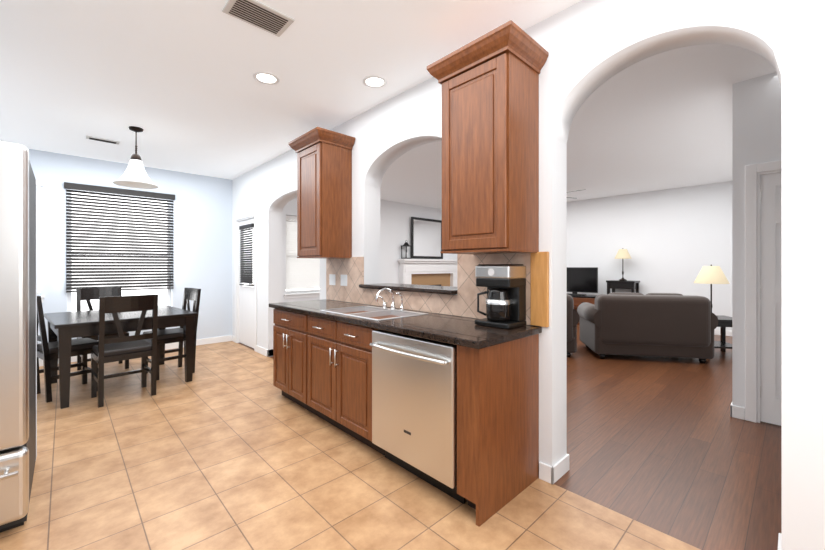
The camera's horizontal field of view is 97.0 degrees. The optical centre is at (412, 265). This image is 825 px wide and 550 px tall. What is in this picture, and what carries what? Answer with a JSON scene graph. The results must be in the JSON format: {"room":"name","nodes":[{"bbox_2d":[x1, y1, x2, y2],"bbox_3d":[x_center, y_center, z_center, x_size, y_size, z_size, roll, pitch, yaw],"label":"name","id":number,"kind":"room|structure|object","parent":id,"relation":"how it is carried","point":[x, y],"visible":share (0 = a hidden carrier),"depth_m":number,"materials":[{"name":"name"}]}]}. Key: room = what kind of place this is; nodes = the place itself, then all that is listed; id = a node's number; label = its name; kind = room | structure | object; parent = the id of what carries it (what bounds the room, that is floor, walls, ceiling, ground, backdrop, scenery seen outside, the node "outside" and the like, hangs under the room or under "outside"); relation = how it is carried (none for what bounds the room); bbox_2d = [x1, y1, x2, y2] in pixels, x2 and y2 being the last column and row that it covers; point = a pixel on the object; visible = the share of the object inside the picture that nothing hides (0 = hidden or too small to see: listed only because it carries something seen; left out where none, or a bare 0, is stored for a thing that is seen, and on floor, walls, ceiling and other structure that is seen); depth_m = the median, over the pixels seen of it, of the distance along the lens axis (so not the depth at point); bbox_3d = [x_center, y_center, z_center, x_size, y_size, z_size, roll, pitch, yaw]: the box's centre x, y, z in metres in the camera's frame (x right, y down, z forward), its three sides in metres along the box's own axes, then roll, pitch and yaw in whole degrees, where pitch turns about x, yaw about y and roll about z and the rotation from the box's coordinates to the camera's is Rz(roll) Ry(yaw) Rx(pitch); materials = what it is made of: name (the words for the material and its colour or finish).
{"room":"kitchen","nodes":[
{"label":"kitchen","id":0,"kind":"room"},
{"bbox_2d":[36,185,36,457],"bbox_3d":[-2.824,0.367,2.121,0.890,1.820,0.090,0,0,-44],"label":"wall","id":1,"kind":"structure","parent":0,"point":[36,321],"depth_m":2.44,"materials":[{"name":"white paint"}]},
{"bbox_2d":[27,148,456,358],"bbox_3d":[-1.845,-0.133,7.551,10.200,2.820,0.200,0,0,-44],"label":"wall","id":2,"kind":"structure","parent":0,"point":[202,233],"depth_m":5.83,"materials":[{"name":"white paint"}]},
{"bbox_2d":[36,179,42,293],"bbox_3d":[-4.971,-0.375,4.396,0.740,1.445,0.045,0,0,-44],"label":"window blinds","id":3,"kind":"object","parent":2,"relation":"attached to","point":[39,183],"visible":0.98,"depth_m":4.62,"materials":[{"name":"white"}]},
{"bbox_2d":[67,189,170,311],"bbox_3d":[-4.179,-0.117,5.275,1.260,1.869,0.195,0,0,-44],"label":"window frame","id":4,"kind":"structure","parent":2,"relation":"attached to","point":[69,294],"depth_m":5.04,"materials":[{"name":"white"}]},
{"bbox_2d":[64,182,174,292],"bbox_3d":[-4.117,-0.375,5.210,1.240,1.445,0.045,0,0,-44],"label":"window blinds","id":5,"kind":"object","parent":2,"relation":"attached to","point":[138,278],"visible":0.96,"depth_m":5.16,"materials":[{"name":"black"}]},
{"bbox_2d":[39,335,232,366],"bbox_3d":[-4.196,1.228,5.163,3.100,0.100,0.013,0,0,-44],"label":"baseboard","id":6,"kind":"structure","parent":2,"relation":"attached to","point":[212,340],"depth_m":5.89,"materials":[{"name":"white wood"}]},
{"bbox_2d":[72,192,319,311],"bbox_3d":[-3.576,-0.163,6.012,5.030,1.880,0.020,0,0,-44],"label":"window","id":7,"kind":"structure","parent":2,"relation":"in","point":[162,296],"depth_m":5.35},
{"bbox_2d":[286,215,319,291],"bbox_3d":[-2.083,-0.235,7.293,1.020,1.465,0.045,0,0,-44],"label":"window blinds","id":8,"kind":"object","parent":7,"relation":"attached to","point":[302,273],"visible":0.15,"depth_m":7.12,"materials":[{"name":"white"}]},
{"bbox_2d":[284,289,319,298],"bbox_3d":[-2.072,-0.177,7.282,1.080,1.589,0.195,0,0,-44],"label":"window sill","id":9,"kind":"structure","parent":2,"relation":"attached to","point":[300,294],"depth_m":7.13,"materials":[{"name":"white wood"}]},
{"bbox_2d":[0,0,580,179],"bbox_3d":[-0.866,-1.522,1.597,3.600,0.100,10.370,0,0,-44],"label":"ceiling","id":10,"kind":"structure","parent":0,"point":[181,86],"depth_m":2.72,"materials":[{"name":"white paint"}]},
{"bbox_2d":[86,135,119,144],"bbox_3d":[-3.607,-1.465,4.255,0.300,0.012,0.120,0,0,-44],"label":"ceiling vent","id":11,"kind":"object","parent":10,"relation":"in","point":[102,140],"visible":0.98,"depth_m":4.24,"materials":[{"name":"silver metal"}]},
{"bbox_2d":[113,126,157,188],"bbox_3d":[-2.958,-1.169,3.907,0.390,0.608,0.390,0,0,-44],"label":"pendant light","id":12,"kind":"object","parent":10,"relation":"hanging from","point":[134,175],"visible":1,"depth_m":3.87,"materials":[{"name":"white glass"}]},
{"bbox_2d":[222,0,294,36],"bbox_3d":[-0.899,-1.465,2.139,0.340,0.012,0.220,0,0,-44],"label":"ceiling vent","id":13,"kind":"object","parent":10,"relation":"in","point":[261,16],"visible":1,"depth_m":2.13,"materials":[{"name":"silver metal"}]},
{"bbox_2d":[253,72,278,84],"bbox_3d":[-1.144,-1.468,2.859,0.190,0.008,0.190,0,0,-44],"label":"recessed light","id":14,"kind":"object","parent":10,"relation":"in","point":[267,77],"visible":1,"depth_m":2.85,"materials":[{"name":"white"}]},
{"bbox_2d":[363,76,386,87],"bbox_3d":[-0.301,-1.468,2.917,0.190,0.008,0.190,0,0,-44],"label":"recessed light","id":15,"kind":"object","parent":10,"relation":"in","point":[374,81],"visible":1,"depth_m":2.91,"materials":[{"name":"white"}]},
{"bbox_2d":[0,341,700,549],"bbox_3d":[-0.939,1.302,1.528,3.400,0.050,10.370,0,0,-44],"label":"floor","id":16,"kind":"structure","parent":0,"point":[229,446],"depth_m":2.11,"materials":[{"name":"beige tile"}]},
{"bbox_2d":[0,141,35,532],"bbox_3d":[-2.443,0.347,1.737,0.890,1.860,0.951,0,0,-44],"label":"refrigerator","id":17,"kind":"object","parent":16,"relation":"on","point":[17,321],"visible":1,"depth_m":1.72,"materials":[{"name":"grey metal"}]},
{"bbox_2d":[37,296,97,402],"bbox_3d":[-3.508,0.777,3.667,0.440,1.000,0.496,0,0,33],"label":"dining chair","id":18,"kind":"object","parent":16,"relation":"on","point":[47,351],"visible":0.5,"depth_m":3.53,"materials":[{"name":"black wood"}]},
{"bbox_2d":[76,287,128,375],"bbox_3d":[-3.855,0.777,4.543,0.496,1.000,0.440,0,0,41],"label":"dining chair","id":19,"kind":"object","parent":16,"relation":"on","point":[87,294],"visible":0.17,"depth_m":4.58,"materials":[{"name":"black wood"}]},
{"bbox_2d":[44,305,197,408],"bbox_3d":[-3.203,0.897,4.019,1.180,0.760,1.140,0,0,42],"label":"dining table","id":20,"kind":"object","parent":16,"relation":"on","point":[64,328],"visible":0.92,"depth_m":3.69,"materials":[{"name":"black wood"}]},
{"bbox_2d":[91,294,157,407],"bbox_3d":[-2.809,0.777,3.564,0.496,1.000,0.440,0,0,42],"label":"dining chair","id":21,"kind":"object","parent":16,"relation":"on","point":[122,347],"visible":1,"depth_m":3.46,"materials":[{"name":"black wood"}]},
{"bbox_2d":[143,288,200,380],"bbox_3d":[-2.881,0.777,4.383,0.440,1.000,0.496,0,0,39],"label":"dining chair","id":22,"kind":"object","parent":16,"relation":"on","point":[167,336],"visible":0.5,"depth_m":4.38,"materials":[{"name":"black wood"}]},
{"bbox_2d":[273,308,300,405],"bbox_3d":[-0.887,0.840,3.494,0.604,0.876,0.755,0,0,-44],"label":"base cabinet","id":23,"kind":"object","parent":16,"relation":"on","point":[287,327],"depth_m":3.32,"materials":[{"name":"brown wood"}]},
{"bbox_2d":[301,316,436,454],"bbox_3d":[-0.378,0.840,2.959,0.604,0.876,0.980,0,0,-44],"label":"base cabinet","id":24,"kind":"object","parent":16,"relation":"on","point":[322,359],"depth_m":2.71,"materials":[{"name":"brown wood"}]},
{"bbox_2d":[269,300,540,351],"bbox_3d":[-0.313,0.382,2.869,0.634,0.039,2.492,0,0,-44],"label":"countertop","id":25,"kind":"structure","parent":24,"relation":"on","point":[463,332],"depth_m":2.23,"materials":[{"name":"black stone"}]},
{"bbox_2d":[317,304,424,319],"bbox_3d":[-0.320,0.458,2.878,0.490,0.199,0.770,0,0,-44],"label":"sink","id":26,"kind":"object","parent":25,"relation":"in","point":[370,313],"depth_m":2.95,"materials":[{"name":"silver metal"}]},
{"bbox_2d":[373,288,403,307],"bbox_3d":[-0.225,0.268,2.983,0.203,0.181,0.270,0,0,-44],"label":"faucet","id":27,"kind":"object","parent":25,"relation":"on","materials":[{"name":"silver metal"}]},
{"bbox_2d":[475,264,525,328],"bbox_3d":[0.539,0.175,2.240,0.212,0.372,0.242,0,0,-44],"label":"coffee maker","id":28,"kind":"object","parent":25,"relation":"on","point":[505,285],"visible":1,"depth_m":2.17,"materials":[{"name":"black plastic"}]},
{"bbox_2d":[370,329,464,503],"bbox_3d":[0.169,0.848,2.317,0.660,0.860,0.687,0,0,-44],"label":"dishwasher","id":29,"kind":"object","parent":16,"relation":"on","point":[414,405],"visible":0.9,"depth_m":2.07,"materials":[{"name":"grey metal"}]},
{"bbox_2d":[238,325,781,549],"bbox_3d":[2.825,1.302,5.116,7.000,0.050,10.370,0,0,-44],"label":"floor","id":30,"kind":"structure","parent":0,"point":[670,446],"depth_m":2.53,"materials":[{"name":"brown wood"}]},
{"bbox_2d":[397,259,456,286],"bbox_3d":[0.590,0.552,9.417,2.220,1.450,0.450,0,0,-44],"label":"fireplace mantel","id":31,"kind":"object","parent":30,"relation":"on","point":[438,272],"visible":0.38,"depth_m":9.39,"materials":[{"name":"white wood"}]},
{"bbox_2d":[401,240,411,258],"bbox_3d":[-0.149,-0.402,8.844,0.220,0.454,0.220,0,0,-44],"label":"lantern","id":32,"kind":"object","parent":31,"relation":"on","point":[406,244],"visible":0.98,"depth_m":8.81,"materials":[{"name":"black metal"}]},
{"bbox_2d":[411,217,442,258],"bbox_3d":[0.394,-0.708,9.449,1.160,1.030,0.035,0,0,-44],"label":"mirror","id":33,"kind":"object","parent":31,"relation":"on","point":[426,238],"visible":0.83,"depth_m":9.41,"materials":[{"name":"black mirror"}]},
{"bbox_2d":[567,294,579,356],"bbox_3d":[1.859,0.828,5.569,1.080,0.900,0.954,0,0,11],"label":"armchair","id":34,"kind":"object","parent":30,"relation":"on","point":[573,317],"visible":0.08,"depth_m":5.04,"materials":[{"name":"grey fabric"}]},
{"bbox_2d":[570,295,596,324],"bbox_3d":[3.608,0.960,8.117,1.020,0.635,0.526,0,0,34],"label":"tv stand","id":35,"kind":"object","parent":30,"relation":"on","point":[578,300],"visible":0.1,"depth_m":7.85,"materials":[{"name":"brown wood"}]},
{"bbox_2d":[567,267,597,294],"bbox_3d":[3.615,0.335,8.128,0.920,0.610,0.200,0,0,34],"label":"flat-screen tv","id":36,"kind":"object","parent":35,"relation":"on","point":[582,279],"visible":0.65,"depth_m":8.01,"materials":[{"name":"black plastic"}]},
{"bbox_2d":[606,280,639,293],"bbox_3d":[4.432,0.792,7.691,0.380,0.970,0.540,0,0,-44],"label":"console table","id":37,"kind":"object","parent":30,"relation":"on","point":[613,285],"visible":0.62,"depth_m":7.59,"materials":[{"name":"black wood"}]},
{"bbox_2d":[614,248,631,280],"bbox_3d":[4.432,-0.035,7.691,0.320,0.680,0.320,0,0,-44],"label":"light","id":38,"kind":"object","parent":37,"relation":"on","point":[622,253],"visible":1,"depth_m":7.62,"materials":[{"name":"beige fabric"}]},
{"bbox_2d":[577,292,717,363],"bbox_3d":[3.296,0.828,5.294,1.490,0.900,0.984,0,0,11],"label":"loveseat","id":39,"kind":"object","parent":30,"relation":"on","point":[676,325],"visible":1,"depth_m":4.84,"materials":[{"name":"grey fabric"}]},
{"bbox_2d":[714,315,731,351],"bbox_3d":[4.382,1.010,5.280,0.500,0.535,0.500,0,0,11],"label":"end table","id":40,"kind":"object","parent":30,"relation":"on","point":[722,344],"visible":0.31,"depth_m":5.22,"materials":[{"name":"black wood"}]},
{"bbox_2d":[694,265,729,317],"bbox_3d":[4.311,0.360,5.268,0.410,0.760,0.410,0,0,-44],"label":"table lamp","id":41,"kind":"object","parent":40,"relation":"on","point":[711,275],"visible":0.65,"depth_m":5.17,"materials":[{"name":"beige fabric"}]},
{"bbox_2d":[232,0,824,549],"bbox_3d":[0.364,-0.133,2.770,0.200,2.820,9.770,0,0,-44],"label":"wall","id":42,"kind":"structure","parent":0,"point":[590,46],"depth_m":1.90,"materials":[{"name":"white paint"}]},
{"bbox_2d":[235,210,256,351],"bbox_3d":[-2.573,0.223,5.841,0.214,2.110,0.950,0,0,-44],"label":"door frame","id":43,"kind":"structure","parent":42,"relation":"attached to","point":[246,216],"depth_m":5.96,"materials":[{"name":"white wood"}]},
{"bbox_2d":[239,218,253,347],"bbox_3d":[-2.624,0.258,5.793,0.104,2.020,0.760,0,0,-44],"label":"door","id":44,"kind":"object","parent":42,"relation":"attached to","point":[246,282],"visible":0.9,"depth_m":5.80,"materials":[{"name":"white wood"}]},
{"bbox_2d":[256,345,267,356],"bbox_3d":[-2.197,1.228,5.302,0.013,0.100,0.470,0,0,-44],"label":"baseboard","id":45,"kind":"structure","parent":42,"relation":"attached to","point":[261,350],"depth_m":5.26,"materials":[{"name":"white wood"}]},
{"bbox_2d":[288,127,354,258],"bbox_3d":[-0.916,-0.671,3.663,0.413,1.182,0.594,0,0,-44],"label":"upper cabinet","id":46,"kind":"object","parent":42,"relation":"attached to","point":[324,193],"visible":1,"depth_m":3.52,"materials":[{"name":"brown wood"}]},
{"bbox_2d":[359,283,456,294],"bbox_3d":[0.020,0.189,3.153,0.370,0.033,1.150,0,0,-44],"label":"sill","id":47,"kind":"structure","parent":42,"relation":"on","point":[451,290],"depth_m":3.00,"materials":[{"name":"stone"}]},
{"bbox_2d":[326,253,529,324],"bbox_3d":[-0.103,0.137,3.103,0.014,0.450,2.403,0,0,-44],"label":"tile backsplash","id":48,"kind":"structure","parent":42,"relation":"attached to","point":[463,302],"depth_m":2.78,"materials":[{"name":"beige tile"}]},
{"bbox_2d":[329,274,334,284],"bbox_3d":[-0.851,0.145,3.870,0.008,0.115,0.120,0,0,-44],"label":"electrical outlet plate","id":49,"kind":"object","parent":48,"relation":"attached to","point":[332,279],"depth_m":3.87,"materials":[{"name":"white plastic"}]},
{"bbox_2d":[341,275,346,285],"bbox_3d":[-0.699,0.145,3.711,0.008,0.115,0.120,0,0,-44],"label":"electrical outlet plate","id":50,"kind":"object","parent":48,"relation":"attached to","point":[343,277],"depth_m":3.71,"materials":[{"name":"white plastic"}]},
{"bbox_2d":[427,20,548,253],"bbox_3d":[0.447,-0.671,2.233,0.413,1.182,0.604,0,0,-44],"label":"upper cabinet","id":51,"kind":"object","parent":42,"relation":"attached to","point":[489,82],"visible":1,"depth_m":2.09,"materials":[{"name":"brown wood"}]},
{"bbox_2d":[530,252,548,326],"bbox_3d":[0.762,0.138,2.189,0.022,0.445,0.110,0,0,-44],"label":"trim","id":52,"kind":"structure","parent":42,"relation":"attached to","point":[539,288],"depth_m":2.18,"materials":[{"name":"brown wood"}]},
{"bbox_2d":[380,44,775,208],"bbox_3d":[2.898,-1.593,5.185,6.800,0.100,10.370,0,0,-44],"label":"ceiling","id":53,"kind":"structure","parent":0,"point":[661,121],"depth_m":4.32,"materials":[{"name":"white paint"}]},
{"bbox_2d":[567,181,731,330],"bbox_3d":[5.214,-0.133,7.393,0.200,2.820,9.770,0,0,-44],"label":"wall","id":54,"kind":"structure","parent":0,"point":[675,240],"depth_m":7.43,"materials":[{"name":"white paint"}]},
{"bbox_2d":[714,329,731,335],"bbox_3d":[3.937,1.228,8.579,0.013,0.100,6.250,0,0,-44],"label":"baseboard","id":55,"kind":"structure","parent":54,"relation":"attached to","point":[716,332],"depth_m":6.75,"materials":[{"name":"white wood"}]},
{"bbox_2d":[732,72,781,407],"bbox_3d":[3.961,-0.133,1.867,0.120,2.820,3.500,0,0,-44],"label":"wall","id":56,"kind":"structure","parent":0,"point":[756,120],"depth_m":3.04,"materials":[{"name":"white paint"}]},
{"bbox_2d":[730,403,741,417],"bbox_3d":[4.395,1.228,4.693,4.673,0.100,0.033,0,0,-44],"label":"baseboard","id":57,"kind":"structure","parent":56,"relation":"attached to","point":[738,412],"depth_m":3.07,"materials":[{"name":"white wood"}]},
{"bbox_2d":[745,160,781,422],"bbox_3d":[3.127,0.223,2.730,0.136,2.110,0.940,0,0,-44],"label":"door frame","id":58,"kind":"structure","parent":56,"relation":"attached to","point":[753,172],"depth_m":2.99,"materials":[{"name":"white wood"}]},
{"bbox_2d":[760,172,781,425],"bbox_3d":[3.112,0.258,2.724,0.044,2.020,0.772,0,0,-44],"label":"closet door","id":59,"kind":"structure","parent":56,"relation":"in","point":[771,298],"depth_m":2.94,"materials":[{"name":"white wood"}]}
]}

